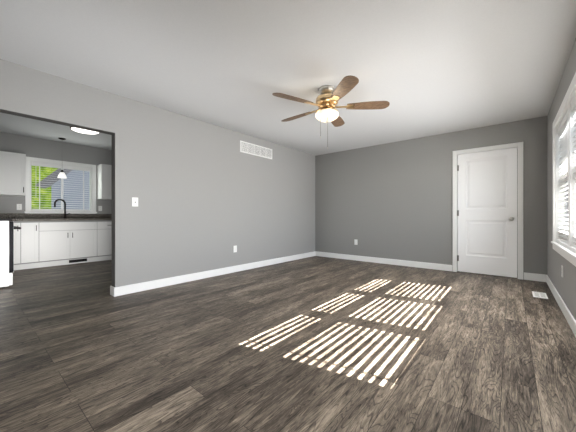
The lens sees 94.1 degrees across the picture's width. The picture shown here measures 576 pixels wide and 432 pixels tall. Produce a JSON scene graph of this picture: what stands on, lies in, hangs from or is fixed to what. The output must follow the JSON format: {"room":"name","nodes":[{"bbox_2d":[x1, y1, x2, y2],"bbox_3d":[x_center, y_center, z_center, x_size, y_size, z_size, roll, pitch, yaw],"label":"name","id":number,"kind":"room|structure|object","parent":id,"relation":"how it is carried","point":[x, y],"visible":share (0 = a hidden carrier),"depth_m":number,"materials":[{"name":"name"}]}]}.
{"room":"empty living room","nodes":[
{"label":"empty living room","id":0,"kind":"room"},
{"bbox_2d":[12,219,43,222],"bbox_3d":[-4.611,0.071,5.412,0.623,0.038,3.018,0,0,40],"label":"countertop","id":1,"kind":"structure","parent":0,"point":[15,220],"depth_m":4.85,"materials":[{"name":"grey stone"}]},
{"bbox_2d":[0,132,111,213],"bbox_3d":[-4.643,-0.300,5.958,0.120,2.541,3.820,0,0,40],"label":"wall","id":2,"kind":"structure","parent":0,"point":[28,146],"depth_m":5.52,"materials":[{"name":"grey paint"}]},
{"bbox_2d":[0,151,25,195],"bbox_3d":[-5.355,-0.775,4.731,0.351,0.780,1.020,0,0,40],"label":"upper cabinet","id":3,"kind":"object","parent":2,"relation":"attached to","point":[12,174],"visible":1,"depth_m":4.90,"materials":[{"name":"white wood"}]},
{"bbox_2d":[17,204,21,209],"bbox_3d":[-5.201,-0.175,5.186,0.008,0.115,0.070,0,0,40],"label":"electrical outlet","id":4,"kind":"object","parent":2,"relation":"attached to","point":[19,206],"visible":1,"depth_m":5.19,"materials":[{"name":"white plastic"}]},
{"bbox_2d":[24,157,96,213],"bbox_3d":[-4.809,-0.606,5.726,0.158,1.122,1.194,0,0,40],"label":"kitchen window","id":5,"kind":"structure","parent":2,"relation":"in","point":[91,191],"depth_m":5.71,"materials":[{"name":"white plastic"}]},
{"bbox_2d":[31,162,90,209],"bbox_3d":[-4.817,-0.600,5.732,0.068,0.944,0.974,0,0,40],"label":"window blind","id":6,"kind":"object","parent":5,"relation":"attached to","point":[60,167],"visible":0.92,"depth_m":5.67,"materials":[{"name":"white plastic"}]},
{"bbox_2d":[97,164,111,199],"bbox_3d":[-4.004,-0.775,6.355,0.351,0.780,0.792,0,0,40],"label":"upper cabinet","id":7,"kind":"object","parent":2,"relation":"attached to","point":[104,181],"visible":0.23,"depth_m":6.05,"materials":[{"name":"white wood"}]},
{"bbox_2d":[0,112,111,149],"bbox_3d":[-3.279,-1.610,4.745,3.770,0.080,3.940,0,0,40],"label":"ceiling","id":8,"kind":"structure","parent":0,"point":[17,125],"depth_m":5.04,"materials":[{"name":"paint"}]},
{"bbox_2d":[57,138,66,177],"bbox_3d":[-4.569,-1.170,5.422,0.152,0.800,0.152,0,0,40],"label":"pendant light","id":9,"kind":"object","parent":8,"relation":"hanging from","point":[61,174],"visible":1,"depth_m":5.39,"materials":[{"name":"white glass"}]},
{"bbox_2d":[70,127,98,133],"bbox_3d":[-3.564,-1.521,4.715,0.430,0.096,0.430,0,0,40],"label":"kitchen ceiling light","id":10,"kind":"object","parent":8,"relation":"attached to","point":[79,130],"visible":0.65,"depth_m":4.67,"materials":[{"name":"white glass"}]},
{"bbox_2d":[0,59,314,286],"bbox_3d":[-1.220,-0.300,4.365,0.120,2.541,5.750,0,0,40],"label":"wall","id":11,"kind":"structure","parent":0,"point":[209,196],"depth_m":3.85,"materials":[{"name":"grey paint"}]},
{"bbox_2d":[132,197,137,206],"bbox_3d":[-1.936,-0.178,3.398,0.015,0.115,0.070,0,0,40],"label":"light switch","id":12,"kind":"object","parent":11,"relation":"attached to","point":[135,201],"visible":1,"depth_m":3.40,"materials":[{"name":"white plastic"}]},
{"bbox_2d":[112,251,315,296],"bbox_3d":[-0.710,0.915,4.875,0.020,0.110,4.314,0,0,40],"label":"baseboard","id":13,"kind":"structure","parent":11,"relation":"attached to","point":[164,282],"depth_m":4.05,"materials":[{"name":"white wood"}]},
{"bbox_2d":[240,140,271,158],"bbox_3d":[-0.579,-1.230,5.035,0.008,0.200,0.820,0,0,40],"label":"air vent","id":14,"kind":"object","parent":11,"relation":"in","point":[254,149],"visible":1,"depth_m":5.00,"materials":[{"name":"white metal"}]},
{"bbox_2d":[0,256,575,431],"bbox_3d":[-0.993,1.030,4.176,8.010,0.120,5.990,0,0,40],"label":"floor","id":15,"kind":"structure","parent":0,"point":[317,344],"depth_m":1.90,"materials":[{"name":"plastic"}]},
{"bbox_2d":[0,219,20,287],"bbox_3d":[-4.244,0.400,3.659,0.766,1.140,0.790,0,0,40],"label":"range","id":16,"kind":"object","parent":15,"relation":"on","point":[7,227],"visible":1,"depth_m":3.61,"materials":[{"name":"white metal"}]},
{"bbox_2d":[14,223,27,269],"bbox_3d":[-5.074,0.531,4.877,0.595,0.878,0.363,0,0,40],"label":"base cabinet","id":17,"kind":"object","parent":15,"relation":"on","point":[20,235],"depth_m":4.79,"materials":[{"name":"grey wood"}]},
{"bbox_2d":[28,223,43,268],"bbox_3d":[-4.919,0.531,5.064,0.595,0.878,0.358,0,0,40],"label":"base cabinet","id":18,"kind":"object","parent":15,"relation":"on","point":[35,230],"depth_m":4.94,"materials":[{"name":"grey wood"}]},
{"bbox_2d":[44,219,99,266],"bbox_3d":[-4.552,0.531,5.505,0.595,0.878,1.026,0,0,40],"label":"base cabinet","id":19,"kind":"object","parent":15,"relation":"on","point":[44,240],"depth_m":5.33,"materials":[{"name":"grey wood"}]},
{"bbox_2d":[0,215,111,218],"bbox_3d":[-4.843,0.001,5.605,0.019,0.102,3.018,0,0,40],"label":"countertop","id":20,"kind":"structure","parent":19,"relation":"on","point":[1,216],"depth_m":5.50,"materials":[{"name":"grey stone"}]},
{"bbox_2d":[100,219,111,260],"bbox_3d":[-3.978,0.531,6.195,0.595,0.878,1.005,0,0,40],"label":"base cabinet","id":21,"kind":"object","parent":15,"relation":"on","point":[105,224],"depth_m":5.80,"materials":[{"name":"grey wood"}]},
{"bbox_2d":[532,291,547,298],"bbox_3d":[3.083,0.967,3.283,0.130,0.005,0.300,0,0,40],"label":"floor vent","id":22,"kind":"object","parent":15,"relation":"in","point":[540,295],"visible":1,"depth_m":3.25,"materials":[{"name":"white metal"}]},
{"bbox_2d":[0,0,575,155],"bbox_3d":[0.456,-1.560,2.971,4.240,0.180,5.990,0,0,40],"label":"ceiling","id":23,"kind":"structure","parent":0,"point":[424,68],"depth_m":2.49,"materials":[{"name":"paint"}]},
{"bbox_2d":[272,76,389,148],"bbox_3d":[0.415,-1.111,3.141,1.292,0.716,1.338,0,0,40],"label":"ceiling fan","id":24,"kind":"object","parent":23,"relation":"hanging from","point":[328,99],"visible":1,"depth_m":3.01,"materials":[{"name":"brown wood"}]},
{"bbox_2d":[315,116,546,278],"bbox_3d":[2.287,-0.251,5.265,4.360,2.441,0.120,0,0,40],"label":"wall","id":25,"kind":"structure","parent":0,"point":[393,200],"depth_m":5.12,"materials":[{"name":"grey paint"}]},
{"bbox_2d":[316,251,451,270],"bbox_3d":[1.773,0.915,5.605,2.864,0.110,0.014,0,0,40],"label":"baseboard","id":26,"kind":"structure","parent":25,"relation":"attached to","point":[435,266],"depth_m":5.38,"materials":[{"name":"white wood"}]},
{"bbox_2d":[457,148,516,277],"bbox_3d":[3.231,-0.051,4.388,0.798,2.018,0.108,0,0,40],"label":"door","id":27,"kind":"structure","parent":25,"relation":"in","point":[487,212],"depth_m":4.38,"materials":[{"name":"white wood"}]},
{"bbox_2d":[453,142,522,279],"bbox_3d":[3.271,-0.082,4.432,0.930,2.103,0.142,0,0,40],"label":"door frame","id":28,"kind":"structure","parent":25,"relation":"attached to","point":[519,145],"depth_m":4.27,"materials":[{"name":"white wood"}]},
{"bbox_2d":[517,148,517,276],"bbox_3d":[3.588,-0.280,4.813,1.740,2.740,0.850,0,0,40],"label":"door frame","id":29,"kind":"structure","parent":0,"point":[517,212],"depth_m":4.80,"materials":[{"name":"white wood"}]},
{"bbox_2d":[547,38,575,319],"bbox_3d":[1.985,-0.251,1.620,0.160,2.441,5.870,0,0,40],"label":"wall","id":30,"kind":"structure","parent":0,"point":[565,285],"depth_m":3.01,"materials":[{"name":"grey paint"}]},
{"bbox_2d":[545,275,575,336],"bbox_3d":[1.955,0.915,1.723,0.018,0.110,5.750,0,0,40],"label":"baseboard","id":31,"kind":"structure","parent":30,"relation":"attached to","point":[570,319],"depth_m":2.68,"materials":[{"name":"white wood"}]},
{"bbox_2d":[551,72,575,266],"bbox_3d":[2.339,-0.368,2.071,0.191,1.540,3.081,0,0,40],"label":"window unit","id":32,"kind":"structure","parent":30,"relation":"in","point":[569,205],"depth_m":2.64,"materials":[{"name":"white plastic"}]},
{"bbox_2d":[557,111,567,243],"bbox_3d":[2.942,-0.376,2.834,0.068,1.301,0.884,0,0,40],"label":"window blind","id":33,"kind":"object","parent":32,"relation":"attached to","point":[562,129],"visible":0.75,"depth_m":2.92,"materials":[{"name":"white plastic"}]},
{"bbox_2d":[571,96,575,246],"bbox_3d":[2.318,-0.376,2.084,0.068,1.301,0.884,0,0,40],"label":"window blind","id":34,"kind":"object","parent":32,"relation":"attached to","point":[573,104],"visible":1,"depth_m":2.35,"materials":[{"name":"white plastic"}]},
{"label":"outside","id":35,"kind":"structure","parent":0,"visible":0},
{"bbox_2d":[31,165,89,209],"bbox_3d":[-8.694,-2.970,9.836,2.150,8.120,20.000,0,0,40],"label":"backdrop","id":36,"kind":"structure","parent":35,"point":[75,193],"depth_m":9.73,"materials":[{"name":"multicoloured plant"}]}
]}

